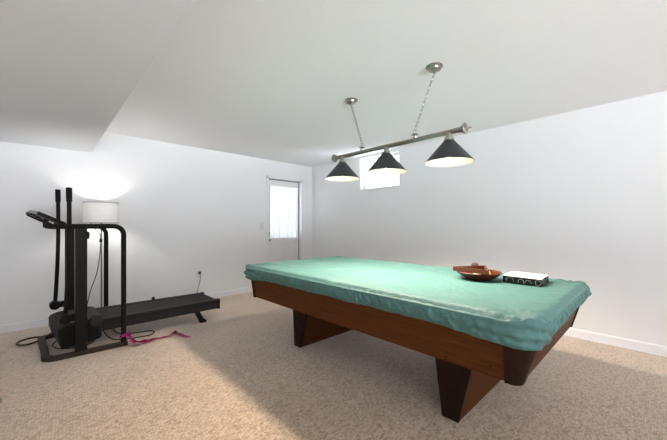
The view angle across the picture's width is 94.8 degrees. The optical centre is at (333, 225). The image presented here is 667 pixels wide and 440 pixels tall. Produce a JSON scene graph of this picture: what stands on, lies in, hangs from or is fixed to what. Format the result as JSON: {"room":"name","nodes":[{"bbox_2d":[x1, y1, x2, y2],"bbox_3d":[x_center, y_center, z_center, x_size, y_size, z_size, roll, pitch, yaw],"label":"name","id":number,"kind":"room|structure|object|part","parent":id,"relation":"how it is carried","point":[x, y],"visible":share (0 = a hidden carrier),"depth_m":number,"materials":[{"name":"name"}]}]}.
{"room":"basement game room","nodes":[
{"label":"basement game room","id":0,"kind":"room"},
{"bbox_2d":[0,0,192,152],"bbox_3d":[-1.066,-1.139,-0.727,3.453,0.417,9.613,0,0,-43],"label":"ceiling","id":1,"kind":"structure","parent":0,"point":[68,68],"depth_m":1.73,"materials":[{"name":"paint"}]},
{"bbox_2d":[0,132,311,324],"bbox_3d":[-3.035,-0.013,4.141,7.296,2.427,0.160,0,0,-43],"label":"wall","id":2,"kind":"structure","parent":0,"point":[184,210],"depth_m":4.33,"materials":[{"name":"white paint"}]},
{"bbox_2d":[0,287,252,333],"bbox_3d":[-3.438,1.154,3.639,6.020,0.092,0.014,0,0,-43],"label":"baseboard","id":3,"kind":"structure","parent":2,"relation":"attached to","point":[11,327],"depth_m":3.60,"materials":[{"name":"paint"}]},
{"bbox_2d":[269,179,298,261],"bbox_3d":[-0.994,0.158,6.076,0.770,2.085,0.161,0,0,-43],"label":"door","id":4,"kind":"structure","parent":2,"relation":"in","point":[283,195],"depth_m":6.05,"materials":[{"name":"paint"}]},
{"bbox_2d":[271,185,297,238],"bbox_3d":[-0.962,-0.251,6.057,0.634,1.035,0.015,0,0,-43],"label":"curtain","id":5,"kind":"object","parent":4,"relation":"hanging from","point":[284,198],"depth_m":6.05,"materials":[{"name":"white fabric"}]},
{"bbox_2d":[266,175,303,261],"bbox_3d":[-0.935,0.131,6.014,0.876,2.138,0.012,0,0,-43],"label":"trim","id":6,"kind":"structure","parent":2,"relation":"attached to","point":[267,176],"depth_m":5.92,"materials":[{"name":"white paint"}]},
{"bbox_2d":[0,292,666,439],"bbox_3d":[0.273,1.260,0.654,7.296,0.120,9.773,0,0,-43],"label":"floor","id":7,"kind":"structure","parent":0,"point":[240,373],"depth_m":2.20,"materials":[{"name":"carpet"}]},
{"bbox_2d":[83,202,118,306],"bbox_3d":[-2.882,0.467,3.809,0.366,1.489,0.362,0,0,12],"label":"floor lamp","id":8,"kind":"object","parent":7,"relation":"on","point":[93,212],"visible":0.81,"depth_m":3.68,"materials":[{"name":"white fabric"}]},
{"bbox_3d":[-2.965,0.576,3.696,0.257,1.272,0.094,0,0,-29],"label":"cord","id":9,"kind":"part","parent":8,"relation":"part of","materials":[{"name":"black plastic"}]},
{"bbox_3d":[-2.880,-0.150,3.808,0.360,0.247,0.360,0,0,-43],"label":"lamp shade","id":10,"kind":"part","parent":8,"relation":"part of","materials":[{"name":"white fabric"}]},
{"bbox_2d":[16,187,219,361],"bbox_3d":[-2.300,0.409,3.462,1.817,1.585,0.928,0,0,-43],"label":"treadmill","id":11,"kind":"object","parent":7,"relation":"on","point":[78,324],"visible":1,"depth_m":3.04,"materials":[{"name":"black metal"}]},
{"bbox_3d":[-2.795,-0.058,2.935,0.226,0.156,0.772,0,0,-43],"label":"console frame","id":12,"kind":"part","parent":11,"relation":"part of","materials":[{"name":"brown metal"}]},
{"bbox_3d":[-2.975,0.239,3.298,0.061,1.234,0.034,0,0,-43],"label":"walking arm","id":13,"kind":"part","parent":11,"relation":"part of","materials":[{"name":"brown metal"}]},
{"bbox_3d":[-2.450,0.257,2.824,0.063,1.198,0.034,0,0,-43],"label":"walking arm","id":14,"kind":"part","parent":11,"relation":"part of","materials":[{"name":"brown metal"}]},
{"bbox_2d":[48,306,101,347],"bbox_3d":[-2.645,1.026,3.135,0.384,0.237,0.610,0,0,-43],"label":"hood","id":15,"kind":"object","parent":11,"relation":"attached to","point":[64,334],"depth_m":2.98,"materials":[{"name":"black plastic"}]},
{"bbox_3d":[-2.842,0.580,3.417,0.547,1.180,0.045,0,0,-43],"label":"handrail","id":16,"kind":"part","parent":11,"relation":"part of","materials":[{"name":"brown metal"}]},
{"bbox_3d":[-2.579,1.181,3.143,0.658,0.038,0.845,0,0,-43],"label":"frame","id":17,"kind":"part","parent":11,"relation":"part of","materials":[{"name":"brown metal"}]},
{"bbox_3d":[-2.276,0.575,2.891,0.545,1.190,0.045,0,0,-43],"label":"handrail","id":18,"kind":"part","parent":11,"relation":"part of","materials":[{"name":"brown metal"}]},
{"bbox_3d":[-2.249,0.991,3.819,1.232,0.118,0.072,0,0,-43],"label":"rail","id":19,"kind":"part","parent":11,"relation":"part of","materials":[{"name":"black metal"}]},
{"bbox_3d":[-1.907,0.991,3.458,1.232,0.118,0.072,0,0,-43],"label":"rail","id":20,"kind":"part","parent":11,"relation":"part of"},
{"bbox_3d":[-1.658,1.103,3.768,0.129,0.145,0.060,0,0,-43],"label":"leg","id":21,"kind":"part","parent":11,"relation":"part of","materials":[{"name":"black plastic"}]},
{"bbox_2d":[120,330,190,344],"bbox_3d":[-1.847,1.131,3.208,0.638,0.135,0.223,0,0,-31],"label":"strap","id":22,"kind":"object","parent":7,"relation":"on","point":[128,334],"visible":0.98,"depth_m":3.10,"materials":[{"name":"pink fabric"}]},
{"bbox_2d":[251,280,579,422],"bbox_3d":[0.482,0.831,2.785,1.389,0.738,2.670,0,0,-43],"label":"pool table","id":23,"kind":"object","parent":7,"relation":"on","point":[468,367],"visible":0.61,"depth_m":1.88,"materials":[{"name":"brown wood"}]},
{"bbox_3d":[-0.846,0.618,3.273,0.085,0.276,0.212,0,0,2],"label":"corner post","id":24,"kind":"part","parent":23,"relation":"part of","materials":[{"name":"brown wood"}]},
{"bbox_3d":[-0.306,0.973,2.931,0.118,0.455,0.313,0,0,-43],"label":"trim","id":25,"kind":"part","parent":23,"relation":"part of","materials":[{"name":"black wood"}]},
{"bbox_3d":[0.031,0.973,3.251,0.990,0.455,0.307,0,0,-43],"label":"pedestal leg","id":26,"kind":"part","parent":23,"relation":"part of","materials":[{"name":"brown wood"}]},
{"bbox_2d":[244,256,591,350],"bbox_3d":[0.473,0.496,2.789,1.460,0.161,2.757,0,0,-43],"label":"cover","id":27,"kind":"object","parent":23,"relation":"on","point":[512,315],"visible":0.96,"depth_m":1.99,"materials":[{"name":"green fabric"}]},
{"bbox_2d":[457,269,501,280],"bbox_3d":[1.164,0.400,2.463,0.336,0.061,0.336,0,0,-43],"label":"wooden bowl","id":28,"kind":"object","parent":27,"relation":"on","point":[494,274],"visible":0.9,"depth_m":2.36,"materials":[{"name":"red wood"}]},
{"bbox_2d":[453,265,488,274],"bbox_3d":[1.150,0.352,2.468,0.292,0.034,0.287,0,0,-43],"label":"ball rack","id":29,"kind":"object","parent":28,"relation":"on","point":[479,269],"visible":1,"depth_m":2.42,"materials":[{"name":"brown wood"}]},
{"bbox_2d":[503,271,547,286],"bbox_3d":[1.455,0.403,2.325,0.290,0.050,0.266,0,0,-43],"label":"gift box","id":30,"kind":"object","parent":27,"relation":"on","point":[533,279],"visible":1,"depth_m":2.25,"materials":[{"name":"black"}]},
{"bbox_3d":[1.455,0.379,2.325,0.289,0.003,0.266,0,0,-43],"label":"lid","id":31,"kind":"part","parent":30,"relation":"part of","materials":[{"name":"white cardboard"}]},
{"bbox_3d":[0.738,0.973,1.831,0.118,0.455,0.239,0,0,-43],"label":"trim","id":32,"kind":"part","parent":23,"relation":"part of","materials":[{"name":"brown wood"}]},
{"bbox_3d":[1.075,0.973,2.150,0.990,0.455,0.232,0,0,-43],"label":"pedestal leg","id":33,"kind":"part","parent":23,"relation":"part of","materials":[{"name":"brown wood"}]},
{"bbox_3d":[0.897,0.618,1.435,0.204,0.276,0.094,0,0,17],"label":"corner post","id":34,"kind":"part","parent":23,"relation":"part of","materials":[{"name":"brown wood"}]},
{"bbox_3d":[1.799,0.618,2.297,0.150,0.276,0.150,0,0,-43],"label":"corner post","id":35,"kind":"part","parent":23,"relation":"part of","materials":[{"name":"brown wood"}]},
{"bbox_2d":[105,0,666,166],"bbox_3d":[1.526,-1.287,1.842,3.843,0.120,9.773,0,0,-43],"label":"ceiling","id":36,"kind":"structure","parent":0,"point":[264,79],"depth_m":2.44,"materials":[{"name":"paint"}]},
{"bbox_2d":[325,62,474,180],"bbox_3d":[0.475,-0.847,2.696,0.354,0.760,1.476,0,0,-43],"label":"light","id":37,"kind":"object","parent":36,"relation":"hanging from","point":[449,153],"visible":1,"depth_m":2.54,"materials":[{"name":"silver metal"}]},
{"bbox_3d":[0.089,-0.549,3.103,0.354,0.165,0.354,0,0,-43],"label":"lamp shade","id":38,"kind":"part","parent":37,"relation":"part of","materials":[{"name":"black metal"}]},
{"bbox_3d":[0.224,-0.975,2.961,0.020,0.416,0.151,0,0,-43],"label":"chain","id":39,"kind":"part","parent":37,"relation":"part of","materials":[{"name":"silver metal"}]},
{"bbox_3d":[0.466,-0.549,2.705,0.354,0.165,0.354,0,0,-43],"label":"lamp shade","id":40,"kind":"part","parent":37,"relation":"part of","materials":[{"name":"black metal"}]},
{"bbox_3d":[0.720,-0.975,2.438,0.020,0.416,0.182,0,0,-43],"label":"chain","id":41,"kind":"part","parent":37,"relation":"part of","materials":[{"name":"silver metal"}]},
{"bbox_3d":[0.861,-0.549,2.289,0.354,0.165,0.354,0,0,-43],"label":"lamp shade","id":42,"kind":"part","parent":37,"relation":"part of","materials":[{"name":"black metal"}]},
{"bbox_2d":[312,91,666,345],"bbox_3d":[2.917,-0.013,3.051,0.160,2.427,9.613,0,0,-43],"label":"wall","id":43,"kind":"structure","parent":0,"point":[581,194],"depth_m":3.48,"materials":[{"name":"white paint"}]},
{"bbox_2d":[358,153,400,191],"bbox_3d":[0.804,-0.892,5.242,0.160,0.585,0.880,0,0,-43],"label":"window","id":44,"kind":"structure","parent":43,"relation":"in","point":[395,154],"depth_m":5.44,"materials":[{"name":"paint"}]},
{"bbox_3d":[0.790,-0.610,5.228,0.120,0.020,0.880,0,0,-43],"label":"sill","id":45,"kind":"part","parent":44,"relation":"part of","materials":[{"name":"paint"}]},
{"bbox_2d":[564,328,666,356],"bbox_3d":[2.854,1.154,2.991,0.014,0.092,9.613,0,0,-43],"label":"baseboard","id":46,"kind":"structure","parent":43,"relation":"attached to","point":[650,348],"depth_m":3.03,"materials":[{"name":"paint"}]}
]}

